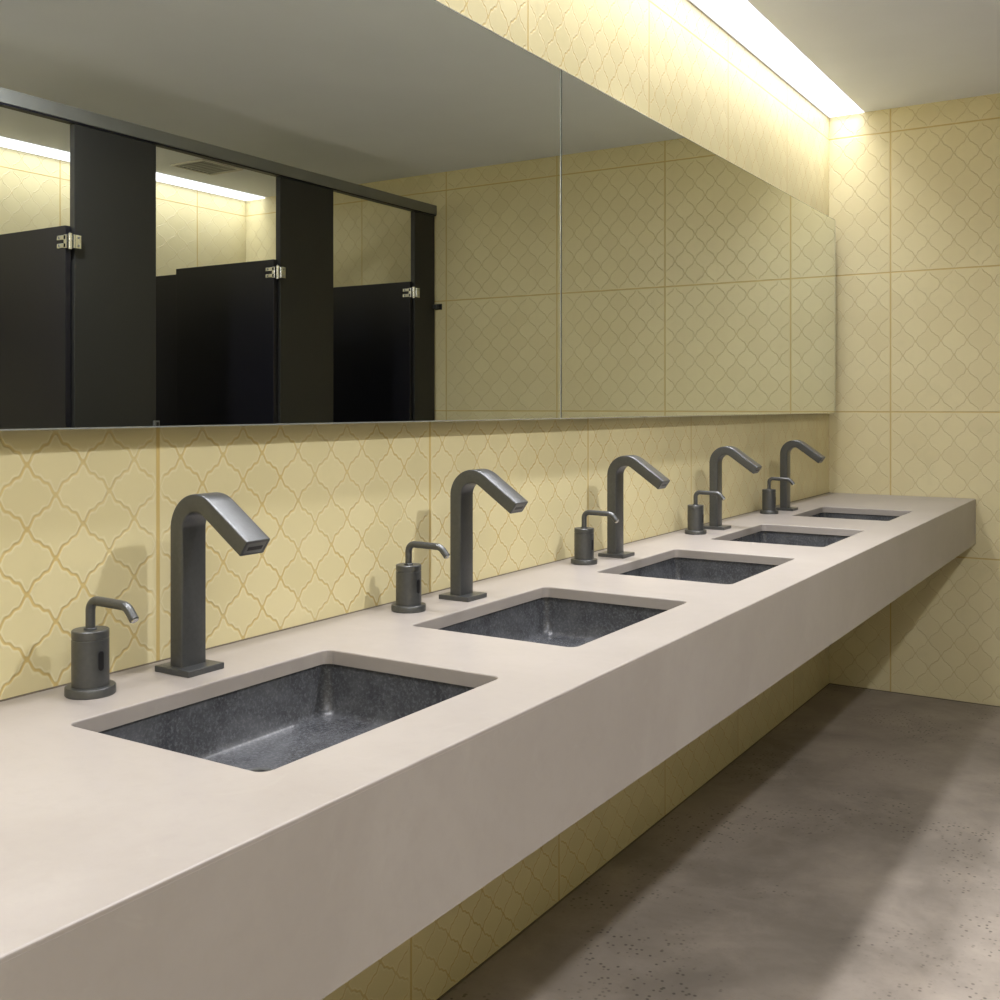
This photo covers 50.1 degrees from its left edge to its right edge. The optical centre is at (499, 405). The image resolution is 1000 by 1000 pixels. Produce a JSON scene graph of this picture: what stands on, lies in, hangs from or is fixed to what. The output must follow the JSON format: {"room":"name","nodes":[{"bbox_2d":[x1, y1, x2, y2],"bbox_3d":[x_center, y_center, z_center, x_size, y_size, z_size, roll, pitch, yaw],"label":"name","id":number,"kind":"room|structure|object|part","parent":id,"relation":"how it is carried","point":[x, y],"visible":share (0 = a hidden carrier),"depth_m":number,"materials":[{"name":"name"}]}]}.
{"room":"public restroom","nodes":[
{"label":"public restroom","id":0,"kind":"room"},
{"bbox_2d":[0,0,828,999],"bbox_3d":[-0.160,-0.024,2.206,0.001,2.547,6.165,0,0,32],"label":"wall","id":1,"kind":"structure","parent":0,"point":[85,514],"depth_m":2.31,"materials":[{"name":"yellow tile"}]},
{"bbox_2d":[0,0,560,430],"bbox_3d":[-0.586,-0.395,1.484,0.044,0.854,2.690,0,0,32],"label":"wall mirror","id":2,"kind":"object","parent":1,"relation":"attached to","point":[213,212],"visible":1,"depth_m":1.78,"materials":[{"name":"grey mirror"}]},
{"bbox_2d":[0,492,975,999],"bbox_3d":[0.098,0.482,2.044,0.608,0.190,6.162,0,0,32],"label":"countertop","id":3,"kind":"structure","parent":1,"relation":"attached to","point":[130,870],"depth_m":1.26,"materials":[{"name":"beige stone"}]},
{"bbox_2d":[64,596,138,699],"bbox_3d":[-0.528,0.323,1.433,0.127,0.133,0.066,0,0,32],"label":"soap dispenser","id":4,"kind":"object","parent":3,"relation":"on","point":[90,643],"visible":1,"depth_m":1.43,"materials":[{"name":"black metal"}]},
{"bbox_3d":[-0.536,0.342,1.436,0.005,0.029,0.010,0,0,36],"label":"sensor frame","id":5,"kind":"part","parent":4,"relation":"part of","materials":[{"name":"black plastic"}]},
{"bbox_3d":[-0.517,0.279,1.426,0.100,0.046,0.013,0,0,32],"label":"spout","id":6,"kind":"part","parent":4,"relation":"part of","materials":[{"name":"grey metal"}]},
{"bbox_2d":[155,492,269,677],"bbox_3d":[-0.413,0.258,1.550,0.177,0.262,0.069,0,0,32],"label":"faucet","id":7,"kind":"object","parent":3,"relation":"on","point":[188,659],"visible":1,"depth_m":1.56,"materials":[{"name":"metal"}]},
{"bbox_3d":[-0.457,0.385,1.578,0.072,0.009,0.069,0,0,32],"label":"plate","id":8,"kind":"part","parent":7,"relation":"part of","materials":[{"name":"grey metal"}]},
{"bbox_2d":[98,664,473,771],"bbox_3d":[-0.264,0.470,1.424,0.374,0.118,0.520,0,0,32],"label":"sink basin","id":9,"kind":"object","parent":3,"relation":"in","point":[272,724],"visible":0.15,"depth_m":1.60,"materials":[{"name":"grey stone"}]},
{"bbox_2d":[391,541,449,612],"bbox_3d":[-0.148,0.323,2.024,0.127,0.133,0.066,0,0,32],"label":"soap dispenser","id":10,"kind":"object","parent":3,"relation":"on","point":[408,574],"visible":1,"depth_m":2.02,"materials":[{"name":"silver metal"}]},
{"bbox_3d":[-0.137,0.279,2.017,0.100,0.046,0.013,0,0,32],"label":"spout","id":11,"kind":"part","parent":10,"relation":"part of","materials":[{"name":"grey metal"}]},
{"bbox_2d":[439,469,527,601],"bbox_3d":[-0.031,0.258,2.142,0.177,0.262,0.069,0,0,32],"label":"faucet","id":12,"kind":"object","parent":3,"relation":"on","point":[461,494],"visible":1,"depth_m":2.15,"materials":[{"name":"metal"}]},
{"bbox_3d":[-0.075,0.385,2.170,0.072,0.009,0.069,0,0,32],"label":"plate","id":13,"kind":"part","parent":12,"relation":"part of","materials":[{"name":"grey metal"}]},
{"bbox_2d":[438,597,666,646],"bbox_3d":[0.108,0.470,2.016,0.374,0.118,0.527,0,0,32],"label":"sink basin","id":14,"kind":"object","parent":3,"relation":"in","point":[545,620],"visible":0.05,"depth_m":2.24,"materials":[{"name":"grey stone"}]},
{"bbox_2d":[571,510,618,564],"bbox_3d":[0.234,0.323,2.632,0.127,0.133,0.066,0,0,32],"label":"soap dispenser","id":15,"kind":"object","parent":3,"relation":"on","point":[584,535],"visible":1,"depth_m":2.63,"materials":[{"name":"silver metal"}]},
{"bbox_3d":[0.245,0.279,2.625,0.100,0.046,0.013,0,0,32],"label":"spout","id":16,"kind":"part","parent":15,"relation":"part of","materials":[{"name":"grey metal"}]},
{"bbox_2d":[598,455,669,558],"bbox_3d":[0.346,0.258,2.749,0.177,0.262,0.069,0,0,32],"label":"faucet","id":17,"kind":"object","parent":3,"relation":"on","point":[615,474],"visible":0.98,"depth_m":2.76,"materials":[{"name":"metal"}]},
{"bbox_3d":[0.302,0.385,2.777,0.072,0.009,0.069,0,0,32],"label":"plate","id":18,"kind":"part","parent":17,"relation":"part of","materials":[{"name":"grey metal"}]},
{"bbox_2d":[620,557,778,583],"bbox_3d":[0.490,0.470,2.623,0.374,0.118,0.524,0,0,32],"label":"sink basin","id":19,"kind":"object","parent":3,"relation":"in","point":[677,568],"visible":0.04,"depth_m":2.85,"materials":[{"name":"grey stone"}]},
{"bbox_2d":[685,490,724,534],"bbox_3d":[0.622,0.323,3.248,0.127,0.133,0.066,0,0,32],"label":"soap dispenser","id":20,"kind":"object","parent":3,"relation":"on","point":[695,511],"visible":1,"depth_m":3.24,"materials":[{"name":"silver metal"}]},
{"bbox_3d":[0.633,0.279,3.241,0.100,0.046,0.013,0,0,32],"label":"spout","id":21,"kind":"part","parent":20,"relation":"part of","materials":[{"name":"grey metal"}]},
{"bbox_2d":[704,446,761,529],"bbox_3d":[0.732,0.258,3.370,0.177,0.262,0.069,0,0,32],"label":"faucet","id":22,"kind":"object","parent":3,"relation":"on","point":[715,463],"visible":0.98,"depth_m":3.38,"materials":[{"name":"metal"}]},
{"bbox_3d":[0.687,0.385,3.398,0.072,0.009,0.069,0,0,32],"label":"plate","id":23,"kind":"part","parent":22,"relation":"part of","materials":[{"name":"grey metal"}]},
{"bbox_2d":[760,477,794,513],"bbox_3d":[1.000,0.323,3.863,0.127,0.133,0.066,0,0,32],"label":"soap dispenser","id":24,"kind":"object","parent":3,"relation":"on","point":[768,495],"visible":1,"depth_m":3.86,"materials":[{"name":"silver metal"}]},
{"bbox_3d":[1.011,0.279,3.856,0.100,0.046,0.013,0,0,32],"label":"spout","id":25,"kind":"part","parent":24,"relation":"part of","materials":[{"name":"grey metal"}]},
{"bbox_2d":[730,531,849,546],"bbox_3d":[0.878,0.470,3.241,0.374,0.118,0.522,0,0,32],"label":"sink basin","id":26,"kind":"object","parent":3,"relation":"in","point":[771,537],"visible":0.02,"depth_m":3.47,"materials":[{"name":"grey stone"}]},
{"bbox_2d":[776,440,824,510],"bbox_3d":[1.114,0.258,3.979,0.177,0.262,0.069,0,0,32],"label":"faucet","id":27,"kind":"object","parent":3,"relation":"on","point":[785,451],"visible":0.97,"depth_m":3.98,"materials":[{"name":"metal"}]},
{"bbox_3d":[1.070,0.385,4.007,0.072,0.009,0.069,0,0,32],"label":"plate","id":28,"kind":"part","parent":27,"relation":"part of","materials":[{"name":"grey metal"}]},
{"bbox_2d":[809,512,899,520],"bbox_3d":[1.280,0.470,3.881,0.374,0.118,0.449,0,0,32],"label":"sink basin","id":29,"kind":"object","parent":3,"relation":"in","point":[824,514],"visible":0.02,"depth_m":4.07,"materials":[{"name":"grey stone"}]},
{"bbox_2d":[561,69,834,418],"bbox_3d":[0.796,-0.395,3.684,0.044,0.854,2.505,0,0,32],"label":"wall mirror","id":30,"kind":"object","parent":1,"relation":"attached to","point":[693,284],"visible":0.96,"depth_m":3.22,"materials":[{"name":"grey mirror"}]},
{"bbox_2d":[440,684,999,999],"bbox_3d":[1.419,1.279,1.213,3.730,0.060,6.165,0,0,32],"label":"floor","id":31,"kind":"structure","parent":0,"point":[852,851],"depth_m":2.81,"materials":[{"name":"concrete"}]},
{"bbox_2d":[437,683,829,999],"bbox_3d":[-0.159,1.248,2.205,0.003,0.003,6.165,0,0,32],"label":"trim","id":32,"kind":"structure","parent":31,"relation":"on","point":[626,847],"depth_m":2.88,"materials":[{"name":"brown"}]},
{"bbox_2d":[830,683,999,706],"bbox_3d":[3.060,1.248,3.821,3.726,0.003,0.003,0,0,32],"label":"trim","id":33,"kind":"structure","parent":31,"relation":"on","point":[830,683],"depth_m":4.62,"materials":[{"name":"brown"}]},
{"bbox_2d":[747,0,999,111],"bbox_3d":[1.415,-1.338,1.216,3.411,0.080,6.165,0,0,32],"label":"ceiling","id":34,"kind":"structure","parent":0,"point":[881,54],"depth_m":3.86,"materials":[{"name":"paint"}]},
{"bbox_2d":[688,0,863,118],"bbox_3d":[-0.095,-1.330,2.165,0.154,0.076,6.165,0,0,32],"label":"ceiling light","id":35,"kind":"object","parent":34,"relation":"attached to","point":[739,19],"visible":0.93,"depth_m":3.93,"materials":[{"name":"white plastic"}]},
{"bbox_2d":[829,93,999,705],"bbox_3d":[3.059,-0.024,3.823,3.730,2.547,0.001,0,0,32],"label":"wall","id":36,"kind":"structure","parent":0,"point":[914,190],"depth_m":4.60,"materials":[{"name":"yellow tile"}]}
]}

